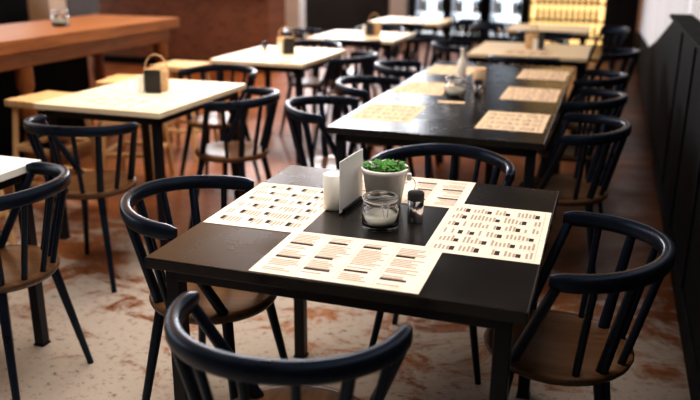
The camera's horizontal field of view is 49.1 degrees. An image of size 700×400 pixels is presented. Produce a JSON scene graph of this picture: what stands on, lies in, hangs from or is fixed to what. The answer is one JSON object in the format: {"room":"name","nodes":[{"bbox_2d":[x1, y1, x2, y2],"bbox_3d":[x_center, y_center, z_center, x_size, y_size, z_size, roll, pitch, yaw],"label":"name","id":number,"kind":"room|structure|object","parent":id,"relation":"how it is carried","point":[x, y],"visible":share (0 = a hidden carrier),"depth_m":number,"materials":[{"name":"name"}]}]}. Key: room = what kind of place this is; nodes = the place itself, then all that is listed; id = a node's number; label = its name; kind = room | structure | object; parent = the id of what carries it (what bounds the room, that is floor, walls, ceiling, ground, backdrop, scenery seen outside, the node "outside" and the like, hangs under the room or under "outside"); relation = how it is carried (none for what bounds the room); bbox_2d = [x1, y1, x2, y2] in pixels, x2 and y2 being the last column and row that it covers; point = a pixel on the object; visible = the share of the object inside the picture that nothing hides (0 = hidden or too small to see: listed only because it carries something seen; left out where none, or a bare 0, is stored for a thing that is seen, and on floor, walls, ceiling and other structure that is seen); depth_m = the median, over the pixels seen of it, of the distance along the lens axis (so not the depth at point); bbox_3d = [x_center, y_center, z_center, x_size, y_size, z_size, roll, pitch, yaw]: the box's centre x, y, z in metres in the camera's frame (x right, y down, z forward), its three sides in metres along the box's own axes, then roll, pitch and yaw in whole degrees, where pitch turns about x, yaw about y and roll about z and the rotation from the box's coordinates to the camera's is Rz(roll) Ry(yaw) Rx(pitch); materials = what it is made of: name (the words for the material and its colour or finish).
{"room":"restaurant dining room","nodes":[
{"label":"restaurant dining room","id":0,"kind":"room"},
{"bbox_2d":[67,0,99,16],"bbox_3d":[-6.339,-2.674,7.829,0.100,3.200,17.600,6,19,17],"label":"wall","id":1,"kind":"structure","parent":0,"point":[75,7],"depth_m":13.06,"materials":[{"name":"grey paint"}]},
{"bbox_2d":[0,33,690,399],"bbox_3d":[-1.789,-0.701,7.024,9.420,0.001,17.900,6,19,17],"label":"floor","id":2,"kind":"structure","parent":0,"point":[116,327],"depth_m":3.33,"materials":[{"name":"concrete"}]},
{"bbox_2d":[0,189,16,244],"bbox_3d":[-1.957,-0.024,3.759,0.396,0.702,0.396,4,18,10],"label":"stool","id":3,"kind":"object","parent":2,"relation":"on","point":[12,240],"visible":0.48,"depth_m":3.93,"materials":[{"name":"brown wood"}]},
{"bbox_2d":[0,156,50,346],"bbox_3d":[-1.762,0.294,2.685,0.960,0.750,0.960,6,19,17],"label":"table","id":4,"kind":"object","parent":2,"relation":"on","point":[13,171],"visible":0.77,"depth_m":2.90,"materials":[{"name":"light wood"},{"name":"black steel"}]},
{"bbox_2d":[0,0,67,24],"bbox_3d":[-4.286,-2.062,8.630,0.420,1.575,3.100,6,19,17],"label":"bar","id":5,"kind":"object","parent":2,"relation":"on","point":[11,11],"visible":0.02,"depth_m":9.05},
{"bbox_2d":[0,161,93,399],"bbox_3d":[-1.185,0.295,2.650,0.475,0.784,0.535,5,18,15],"label":"chair","id":6,"kind":"object","parent":2,"relation":"on","point":[22,266],"visible":1,"depth_m":2.58,"materials":[{"name":"black wood"}]},
{"bbox_2d":[27,0,66,20],"bbox_3d":[-3.539,-2.947,8.751,0.340,3.200,0.340,6,19,17],"label":"column","id":7,"kind":"structure","parent":2,"relation":"on","point":[38,10],"depth_m":8.85,"materials":[{"name":"beige paint"}]},
{"bbox_2d":[4,90,108,217],"bbox_3d":[-1.723,-0.255,4.488,0.396,0.702,0.396,8,19,22],"label":"stool","id":8,"kind":"object","parent":2,"relation":"on","point":[26,101],"visible":0.34,"depth_m":4.38,"materials":[{"name":"brown wood"}]},
{"bbox_2d":[23,114,141,292],"bbox_3d":[-1.228,-0.011,3.603,0.535,0.784,0.475,6,19,17],"label":"oak chair","id":9,"kind":"object","parent":2,"relation":"on","point":[100,184],"visible":0.9,"depth_m":3.46,"materials":[{"name":"black wood"}]},
{"bbox_2d":[0,14,179,187],"bbox_3d":[-2.287,-0.541,4.872,0.800,1.000,3.400,6,19,17],"label":"wooden counter","id":10,"kind":"object","parent":2,"relation":"on","point":[36,56],"depth_m":5.44,"materials":[{"name":"brown wood"}]},
{"bbox_2d":[51,9,69,26],"bbox_3d":[-2.014,-1.266,5.320,0.117,0.112,0.117,-10,21,-31],"label":"jar","id":11,"kind":"object","parent":10,"relation":"on","point":[59,18],"visible":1,"depth_m":5.28,"materials":[{"name":"clear glass"}]},
{"bbox_2d":[95,74,174,179],"bbox_3d":[-1.447,-0.466,5.154,0.396,0.702,0.396,2,18,6],"label":"stool","id":12,"kind":"object","parent":2,"relation":"on","point":[116,78],"visible":0.36,"depth_m":5.09,"materials":[{"name":"brown wood"}]},
{"bbox_2d":[34,78,245,247],"bbox_3d":[-1.125,-0.239,4.366,0.740,0.750,0.960,6,19,17],"label":"table","id":13,"kind":"object","parent":2,"relation":"on","point":[173,106],"visible":0.46,"depth_m":3.97,"materials":[{"name":"oak wood"},{"name":"black steel"}]},
{"bbox_2d":[85,82,137,94],"bbox_3d":[-1.293,-0.639,4.381,0.270,0.001,0.383,6,19,17],"label":"menu","id":14,"kind":"object","parent":13,"relation":"on","point":[123,88],"visible":0.85,"depth_m":4.34,"materials":[{"name":"paper"}]},
{"bbox_2d":[72,96,162,108],"bbox_3d":[-1.205,-0.507,3.971,0.383,0.001,0.270,6,19,17],"label":"menu","id":15,"kind":"object","parent":13,"relation":"on","point":[101,101],"visible":1,"depth_m":3.96,"materials":[{"name":"paper"}]},
{"bbox_2d":[137,54,168,92],"bbox_3d":[-1.092,-0.712,4.278,0.155,0.205,0.151,1,18,3],"label":"caddy","id":16,"kind":"object","parent":13,"relation":"on","point":[154,80],"visible":1,"depth_m":4.23,"materials":[{"name":"wood"}]},
{"bbox_2d":[162,83,233,95],"bbox_3d":[-0.866,-0.631,4.366,0.270,0.001,0.383,6,19,17],"label":"menu","id":17,"kind":"object","parent":13,"relation":"on","point":[194,89],"visible":1,"depth_m":4.36,"materials":[{"name":"paper"}]},
{"bbox_2d":[150,60,218,161],"bbox_3d":[-1.266,-0.688,5.850,0.396,0.702,0.396,6,19,17],"label":"stool","id":18,"kind":"object","parent":2,"relation":"on","point":[174,66],"visible":0.3,"depth_m":5.75,"materials":[{"name":"brown wood"}]},
{"bbox_2d":[98,0,285,71],"bbox_3d":[-2.211,-2.435,10.627,2.700,1.100,0.680,6,19,17],"label":"wall","id":19,"kind":"structure","parent":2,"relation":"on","point":[208,29],"depth_m":10.32,"materials":[{"name":"brown wood"}]},
{"bbox_2d":[119,175,287,399],"bbox_3d":[-0.467,0.351,2.492,0.475,0.784,0.535,6,19,17],"label":"chair","id":20,"kind":"object","parent":2,"relation":"on","point":[224,306],"visible":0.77,"depth_m":2.39,"materials":[{"name":"black wood"}]},
{"bbox_2d":[178,64,260,181],"bbox_3d":[-0.861,-0.477,5.069,0.535,0.784,0.475,6,19,17],"label":"oak chair","id":21,"kind":"object","parent":2,"relation":"on","point":[215,119],"visible":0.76,"depth_m":5.05,"materials":[{"name":"black wood"}]},
{"bbox_2d":[188,87,279,229],"bbox_3d":[-0.620,-0.212,4.247,0.475,0.784,0.535,6,19,17],"label":"oak chair","id":22,"kind":"object","parent":2,"relation":"on","point":[227,151],"visible":0.94,"depth_m":4.09,"materials":[{"name":"black wood"}]},
{"bbox_2d":[209,46,345,164],"bbox_3d":[-0.535,-0.777,6.062,0.740,0.750,0.960,6,19,17],"label":"table","id":23,"kind":"object","parent":2,"relation":"on","point":[304,58],"visible":0.54,"depth_m":5.69,"materials":[{"name":"oak wood"},{"name":"black steel"}]},
{"bbox_2d":[262,41,267,53],"bbox_3d":[-0.661,-1.186,5.955,0.048,0.093,0.048,6,19,17],"label":"shaker","id":24,"kind":"object","parent":23,"relation":"on","point":[264,43],"visible":1,"depth_m":5.94,"materials":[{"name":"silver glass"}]},
{"bbox_2d":[277,27,294,54],"bbox_3d":[-0.502,-1.242,5.947,0.155,0.205,0.151,-6,19,-21],"label":"caddy","id":25,"kind":"object","parent":23,"relation":"on","point":[285,45],"visible":1,"depth_m":5.90,"materials":[{"name":"wood"}]},
{"bbox_2d":[164,291,412,399],"bbox_3d":[-0.137,0.599,1.727,0.535,0.784,0.475,6,19,17],"label":"chair","id":26,"kind":"object","parent":2,"relation":"on","point":[287,379],"visible":1,"depth_m":1.46,"materials":[{"name":"black wood"}]},
{"bbox_2d":[285,0,306,40],"bbox_3d":[-0.989,-4.438,13.468,0.340,3.200,0.340,6,19,17],"label":"column","id":27,"kind":"structure","parent":2,"relation":"on","point":[294,9],"depth_m":13.69,"materials":[{"name":"beige paint"}]},
{"bbox_2d":[283,28,326,105],"bbox_3d":[-0.422,-1.309,7.679,0.475,0.784,0.535,6,19,17],"label":"chair","id":28,"kind":"object","parent":2,"relation":"on","point":[287,32],"visible":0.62,"depth_m":7.71,"materials":[{"name":"black wood"}]},
{"bbox_2d":[279,40,341,135],"bbox_3d":[-0.328,-0.959,6.588,0.535,0.784,0.475,6,19,17],"label":"chair","id":29,"kind":"object","parent":2,"relation":"on","point":[307,82],"visible":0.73,"depth_m":6.55,"materials":[{"name":"black wood"}]},
{"bbox_2d":[284,96,370,168],"bbox_3d":[-0.096,-0.121,3.975,0.475,0.784,0.535,7,19,19],"label":"chair","id":30,"kind":"object","parent":2,"relation":"on","point":[327,161],"visible":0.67,"depth_m":3.93,"materials":[{"name":"black wood"}]},
{"bbox_2d":[313,51,378,152],"bbox_3d":[-0.024,-0.742,5.917,0.475,0.784,0.535,6,19,17],"label":"chair","id":31,"kind":"object","parent":2,"relation":"on","point":[366,57],"visible":0.59,"depth_m":5.77,"materials":[{"name":"black wood"}]},
{"bbox_2d":[145,165,558,399],"bbox_3d":[0.081,0.415,2.353,0.960,0.750,0.960,6,19,17],"label":"table","id":32,"kind":"object","parent":2,"relation":"on","point":[495,294],"visible":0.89,"depth_m":1.92,"materials":[{"name":"black wood"}]},
{"bbox_2d":[203,182,324,232],"bbox_3d":[-0.218,0.017,2.358,0.300,0.001,0.426,6,19,17],"label":"menu","id":33,"kind":"object","parent":32,"relation":"on","point":[268,206],"visible":0.94,"depth_m":2.33,"materials":[{"name":"paper"}]},
{"bbox_2d":[323,171,338,210],"bbox_3d":[-0.050,-0.027,2.320,0.064,0.110,0.064,6,19,17],"label":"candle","id":34,"kind":"object","parent":32,"relation":"on","point":[330,178],"visible":0.8,"depth_m":2.30,"materials":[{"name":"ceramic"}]},
{"bbox_2d":[248,231,442,293],"bbox_3d":[0.000,0.150,1.946,0.426,0.001,0.300,6,19,17],"label":"menu","id":35,"kind":"object","parent":32,"relation":"on","point":[391,266],"visible":1,"depth_m":1.93,"materials":[{"name":"paper"}]},
{"bbox_2d":[338,148,362,213],"bbox_3d":[0.004,-0.057,2.324,0.024,0.164,0.180,8,19,21],"label":"table card","id":36,"kind":"object","parent":32,"relation":"on","point":[350,173],"visible":0.96,"depth_m":2.31,"materials":[{"name":"white paper card"}]},
{"bbox_2d":[362,190,398,232],"bbox_3d":[0.086,0.029,2.162,0.106,0.101,0.106,12,21,32],"label":"jar","id":37,"kind":"object","parent":32,"relation":"on","point":[380,211],"visible":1,"depth_m":2.12,"materials":[{"name":"clear glass"}]},
{"bbox_2d":[361,158,415,206],"bbox_3d":[0.107,-0.052,2.353,0.147,0.140,0.148,15,23,38],"label":"plant pot","id":38,"kind":"object","parent":32,"relation":"on","point":[383,174],"visible":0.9,"depth_m":2.30,"materials":[{"name":"white ceramic"}]},
{"bbox_2d":[407,189,424,223],"bbox_3d":[0.190,0.018,2.213,0.048,0.093,0.048,6,19,17],"label":"pepper shaker","id":39,"kind":"object","parent":32,"relation":"on","point":[415,208],"visible":1,"depth_m":2.19,"materials":[{"name":"silver metal"}]},
{"bbox_2d":[362,176,475,208],"bbox_3d":[0.181,-0.036,2.533,0.426,0.001,0.300,6,19,17],"label":"menu","id":40,"kind":"object","parent":32,"relation":"on","point":[438,192],"visible":0.46,"depth_m":2.52,"materials":[{"name":"paper"}]},
{"bbox_2d":[425,203,551,264],"bbox_3d":[0.399,0.085,2.159,0.300,0.001,0.426,6,19,17],"label":"menu","id":41,"kind":"object","parent":32,"relation":"on","point":[507,234],"visible":1,"depth_m":2.13,"materials":[{"name":"paper"}]},
{"bbox_2d":[324,37,381,123],"bbox_3d":[0.019,-1.099,7.035,0.535,0.784,0.475,6,19,17],"label":"chair","id":42,"kind":"object","parent":2,"relation":"on","point":[344,42],"visible":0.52,"depth_m":6.83,"materials":[{"name":"black wood"}]},
{"bbox_2d":[306,30,415,113],"bbox_3d":[0.121,-1.236,7.512,0.840,0.750,0.840,6,19,17],"label":"table","id":43,"kind":"object","parent":2,"relation":"on","point":[389,39],"visible":0.41,"depth_m":7.26,"materials":[{"name":"wood"},{"name":"black steel"}]},
{"bbox_2d":[362,13,381,35],"bbox_3d":[0.225,-1.695,7.382,0.155,0.205,0.151,14,22,36],"label":"caddy","id":44,"kind":"object","parent":43,"relation":"on","point":[371,28],"visible":1,"depth_m":7.34,"materials":[{"name":"wood"}]},
{"bbox_2d":[335,76,414,176],"bbox_3d":[0.150,-0.334,4.646,0.475,0.784,0.535,8,19,24],"label":"chair","id":45,"kind":"object","parent":2,"relation":"on","point":[340,83],"visible":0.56,"depth_m":4.64,"materials":[{"name":"black wood"}]},
{"bbox_2d":[354,25,404,88],"bbox_3d":[0.306,-1.417,8.034,0.535,0.784,0.475,6,19,17],"label":"chair","id":46,"kind":"object","parent":2,"relation":"on","point":[394,52],"visible":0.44,"depth_m":8.02,"materials":[{"name":"black wood"}]},
{"bbox_2d":[389,0,409,32],"bbox_3d":[0.918,-4.519,13.768,0.340,3.200,0.340,6,19,17],"label":"column","id":47,"kind":"structure","parent":2,"relation":"on","point":[398,8],"depth_m":13.96,"materials":[{"name":"beige paint"}]},
{"bbox_2d":[376,22,422,90],"bbox_3d":[0.555,-1.642,8.744,0.535,0.784,0.475,6,19,17],"label":"chair","id":48,"kind":"object","parent":2,"relation":"on","point":[412,25],"visible":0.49,"depth_m":8.52,"materials":[{"name":"black wood"}]},
{"bbox_2d":[374,60,438,178],"bbox_3d":[0.404,-0.569,5.386,0.475,0.784,0.535,4,18,11],"label":"chair","id":49,"kind":"object","parent":2,"relation":"on","point":[380,66],"visible":0.41,"depth_m":5.26,"materials":[{"name":"black wood"}]},
{"bbox_2d":[368,16,453,76],"bbox_3d":[0.740,-1.796,9.275,0.840,0.750,0.840,6,19,17],"label":"table","id":50,"kind":"object","parent":2,"relation":"on","point":[433,24],"visible":0.5,"depth_m":9.06,"materials":[{"name":"beige wood"}]},
{"bbox_2d":[395,33,444,80],"bbox_3d":[0.655,-1.192,7.339,0.475,0.784,0.535,6,19,17],"label":"chair","id":51,"kind":"object","parent":2,"relation":"on","point":[427,38],"visible":0.56,"depth_m":7.12,"materials":[{"name":"black wood"}]},
{"bbox_2d":[412,0,448,39],"bbox_3d":[1.534,-3.970,14.036,0.620,2.000,0.600,6,19,17],"label":"fridge","id":52,"kind":"object","parent":2,"relation":"on","point":[421,8],"visible":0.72,"depth_m":14.11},
{"bbox_2d":[369,143,514,384],"bbox_3d":[0.337,0.218,2.928,0.535,0.784,0.475,6,19,17],"label":"chair","id":53,"kind":"object","parent":2,"relation":"on","point":[500,163],"visible":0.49,"depth_m":2.94,"materials":[{"name":"black wood"}]},
{"bbox_2d":[326,61,574,187],"bbox_3d":[0.724,-0.267,4.500,0.960,0.750,2.400,6,19,17],"label":"table","id":54,"kind":"object","parent":2,"relation":"on","point":[443,123],"visible":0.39,"depth_m":3.62,"materials":[{"name":"black wood"}]},
{"bbox_2d":[347,103,426,122],"bbox_3d":[0.190,-0.433,3.771,0.300,0.001,0.426,6,18,16],"label":"menu","id":55,"kind":"object","parent":54,"relation":"on","point":[372,111],"visible":1,"depth_m":3.76,"materials":[{"name":"paper"}]},
{"bbox_2d":[390,81,444,94],"bbox_3d":[0.437,-0.656,4.476,0.300,0.001,0.426,7,19,19],"label":"menu","id":56,"kind":"object","parent":54,"relation":"on","point":[416,87],"visible":0.91,"depth_m":4.45,"materials":[{"name":"paper"}]},
{"bbox_2d":[424,65,472,75],"bbox_3d":[0.684,-0.880,5.182,0.300,0.001,0.426,6,19,16],"label":"menu","id":57,"kind":"object","parent":54,"relation":"on","point":[436,69],"visible":0.77,"depth_m":5.16,"materials":[{"name":"paper"}]},
{"bbox_2d":[438,100,464,103],"bbox_3d":[0.535,-0.515,4.034,0.140,0.003,0.050,5,18,13],"label":"card","id":58,"kind":"object","parent":54,"relation":"on","point":[439,101],"visible":1,"depth_m":4.02,"materials":[{"name":"paper"}]},
{"bbox_2d":[444,75,466,97],"bbox_3d":[0.576,-0.624,4.195,0.118,0.112,0.118,12,21,32],"label":"jar","id":59,"kind":"object","parent":54,"relation":"on","point":[454,87],"visible":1,"depth_m":4.15,"materials":[{"name":"clear glass"}]},
{"bbox_2d":[457,49,465,76],"bbox_3d":[0.688,-0.831,4.709,0.056,0.196,0.056,6,19,17],"label":"bottle","id":60,"kind":"object","parent":54,"relation":"on","point":[461,66],"visible":0.72,"depth_m":4.69,"materials":[{"name":"ceramic"}]},
{"bbox_2d":[473,79,482,96],"bbox_3d":[0.703,-0.613,4.198,0.048,0.093,0.048,6,19,17],"label":"shaker","id":61,"kind":"object","parent":54,"relation":"on","point":[478,84],"visible":1,"depth_m":4.18,"materials":[{"name":"clear glass"}]},
{"bbox_2d":[472,67,486,86],"bbox_3d":[0.763,-0.725,4.518,0.080,0.110,0.080,6,19,17],"label":"paper cup","id":62,"kind":"object","parent":54,"relation":"on","point":[478,72],"visible":0.62,"depth_m":4.49,"materials":[{"name":"beige paper"}]},
{"bbox_2d":[475,111,549,132],"bbox_3d":[0.768,-0.370,3.588,0.300,0.001,0.426,6,19,17],"label":"menu","id":63,"kind":"object","parent":54,"relation":"on","point":[496,120],"visible":1,"depth_m":3.57,"materials":[{"name":"paper"}]},
{"bbox_2d":[499,87,560,101],"bbox_3d":[1.016,-0.594,4.293,0.300,0.001,0.426,6,19,17],"label":"menu","id":64,"kind":"object","parent":54,"relation":"on","point":[512,93],"visible":1,"depth_m":4.28,"materials":[{"name":"paper"}]},
{"bbox_2d":[517,69,568,80],"bbox_3d":[1.263,-0.817,4.999,0.300,0.001,0.426,6,19,18],"label":"menu","id":65,"kind":"object","parent":54,"relation":"on","point":[526,73],"visible":1,"depth_m":4.97,"materials":[{"name":"paper"}]},
{"bbox_2d":[431,40,471,62],"bbox_3d":[0.934,-0.978,6.678,0.475,0.784,0.535,6,19,17],"label":"chair","id":66,"kind":"object","parent":2,"relation":"on","point":[439,45],"visible":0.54,"depth_m":6.55,"materials":[{"name":"black wood"}]},
{"bbox_2d":[441,19,479,62],"bbox_3d":[1.283,-1.750,9.098,0.475,0.784,0.535,6,19,17],"label":"chair","id":67,"kind":"object","parent":2,"relation":"on","point":[461,22],"visible":0.62,"depth_m":8.92,"materials":[{"name":"black wood"}]},
{"bbox_2d":[448,0,487,42],"bbox_3d":[2.159,-3.902,13.838,0.620,2.000,0.600,6,19,17],"label":"fridge","id":68,"kind":"object","parent":2,"relation":"on","point":[457,9],"visible":0.67,"depth_m":13.93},
{"bbox_2d":[474,22,510,64],"bbox_3d":[1.606,-1.586,8.595,0.475,0.784,0.535,6,19,17],"label":"chair","id":69,"kind":"object","parent":2,"relation":"on","point":[486,26],"visible":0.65,"depth_m":8.49,"materials":[{"name":"black wood"}]},
{"bbox_2d":[487,0,527,41],"bbox_3d":[2.833,-3.829,13.625,0.620,2.000,0.600,6,19,17],"label":"fridge","id":70,"kind":"object","parent":2,"relation":"on","point":[507,12],"visible":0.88,"depth_m":13.72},
{"bbox_2d":[488,54,559,159],"bbox_3d":[1.315,-0.733,5.922,0.535,0.784,0.475,6,18,16],"label":"chair","id":71,"kind":"object","parent":2,"relation":"on","point":[497,59],"visible":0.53,"depth_m":5.62,"materials":[{"name":"black wood"}]},
{"bbox_2d":[467,41,590,134],"bbox_3d":[1.515,-0.901,6.499,0.920,0.750,0.960,6,19,17],"label":"table","id":72,"kind":"object","parent":2,"relation":"on","point":[576,56],"visible":0.52,"depth_m":6.17,"materials":[{"name":"wood"},{"name":"black steel"}]},
{"bbox_2d":[502,50,553,55],"bbox_3d":[1.429,-1.179,6.131,0.383,0.001,0.270,6,19,17],"label":"menu","id":73,"kind":"object","parent":72,"relation":"on","point":[520,52],"visible":1,"depth_m":6.14,"materials":[{"name":"paper"}]},
{"bbox_2d":[525,24,544,49],"bbox_3d":[1.530,-1.364,6.379,0.151,0.205,0.155,14,22,36],"label":"caddy","id":74,"kind":"object","parent":72,"relation":"on","point":[534,41],"visible":1,"depth_m":6.34,"materials":[{"name":"wood"}]},
{"bbox_2d":[509,36,568,127],"bbox_3d":[1.715,-1.096,7.066,0.535,0.784,0.475,6,19,17],"label":"chair","id":75,"kind":"object","parent":2,"relation":"on","point":[522,38],"visible":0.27,"depth_m":7.07,"materials":[{"name":"black wood"}]},
{"bbox_2d":[518,30,571,65],"bbox_3d":[1.974,-1.359,7.893,0.535,0.784,0.475,6,19,17],"label":"chair","id":76,"kind":"object","parent":2,"relation":"on","point":[520,32],"visible":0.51,"depth_m":7.61,"materials":[{"name":"black wood"}]},
{"bbox_2d":[505,23,590,64],"bbox_3d":[2.159,-1.513,8.424,0.840,0.750,0.840,6,19,17],"label":"table","id":77,"kind":"object","parent":2,"relation":"on","point":[578,32],"visible":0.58,"depth_m":8.12,"materials":[{"name":"wood"},{"name":"black steel"}]},
{"bbox_2d":[527,0,607,45],"bbox_3d":[3.848,-3.852,13.395,1.340,2.200,0.350,6,19,17],"label":"bottle shelves","id":78,"kind":"object","parent":2,"relation":"on","point":[593,13],"visible":0.76,"depth_m":13.56,"materials":[{"name":"yellow wood"}]},
{"bbox_2d":[518,113,631,273],"bbox_3d":[1.025,0.011,3.590,0.475,0.784,0.535,5,18,15],"label":"chair","id":79,"kind":"object","parent":2,"relation":"on","point":[573,191],"visible":0.83,"depth_m":3.44,"materials":[{"name":"black wood"}]},
{"bbox_2d":[483,211,675,399],"bbox_3d":[0.613,0.466,2.160,0.475,0.784,0.535,6,19,17],"label":"chair","id":80,"kind":"object","parent":2,"relation":"on","point":[561,348],"visible":0.95,"depth_m":2.02,"materials":[{"name":"black wood"}]},
{"bbox_2d":[536,88,627,213],"bbox_3d":[1.272,-0.220,4.318,0.475,0.784,0.535,9,20,24],"label":"chair","id":81,"kind":"object","parent":2,"relation":"on","point":[617,100],"visible":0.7,"depth_m":4.13,"materials":[{"name":"black wood"}]},
{"bbox_2d":[552,69,627,175],"bbox_3d":[1.538,-0.450,5.044,0.475,0.784,0.535,8,19,23],"label":"chair","id":82,"kind":"object","parent":2,"relation":"on","point":[618,78],"visible":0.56,"depth_m":4.84,"materials":[{"name":"black wood"}]},
{"bbox_2d":[584,26,628,76],"bbox_3d":[2.711,-1.466,8.245,0.475,0.784,0.535,6,19,17],"label":"chair","id":83,"kind":"object","parent":2,"relation":"on","point":[604,30],"visible":0.67,"depth_m":8.05,"materials":[{"name":"black wood"}]},
{"bbox_2d":[575,47,639,143],"bbox_3d":[2.096,-0.852,6.311,0.475,0.784,0.535,6,19,17],"label":"chair","id":84,"kind":"object","parent":2,"relation":"on","point":[625,54],"visible":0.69,"depth_m":6.13,"materials":[{"name":"black wood"}]},
{"bbox_2d":[305,0,638,44],"bbox_3d":[0.840,-4.737,14.446,9.120,3.200,0.100,6,19,17],"label":"wall","id":85,"kind":"structure","parent":0,"point":[324,15],"depth_m":14.94,"materials":[{"name":"paint"}]},
{"bbox_2d":[634,0,699,399],"bbox_3d":[2.335,-1.729,5.085,0.247,3.200,17.600,6,19,17],"label":"wall","id":86,"kind":"structure","parent":0,"point":[668,68],"depth_m":4.08,"materials":[{"name":"black wood"}]},
{"bbox_2d":[641,0,689,45],"bbox_3d":[3.626,-2.842,8.820,0.059,3.062,7.770,6,19,17],"label":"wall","id":87,"kind":"structure","parent":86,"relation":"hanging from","point":[656,13],"depth_m":8.48,"materials":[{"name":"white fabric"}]}
]}

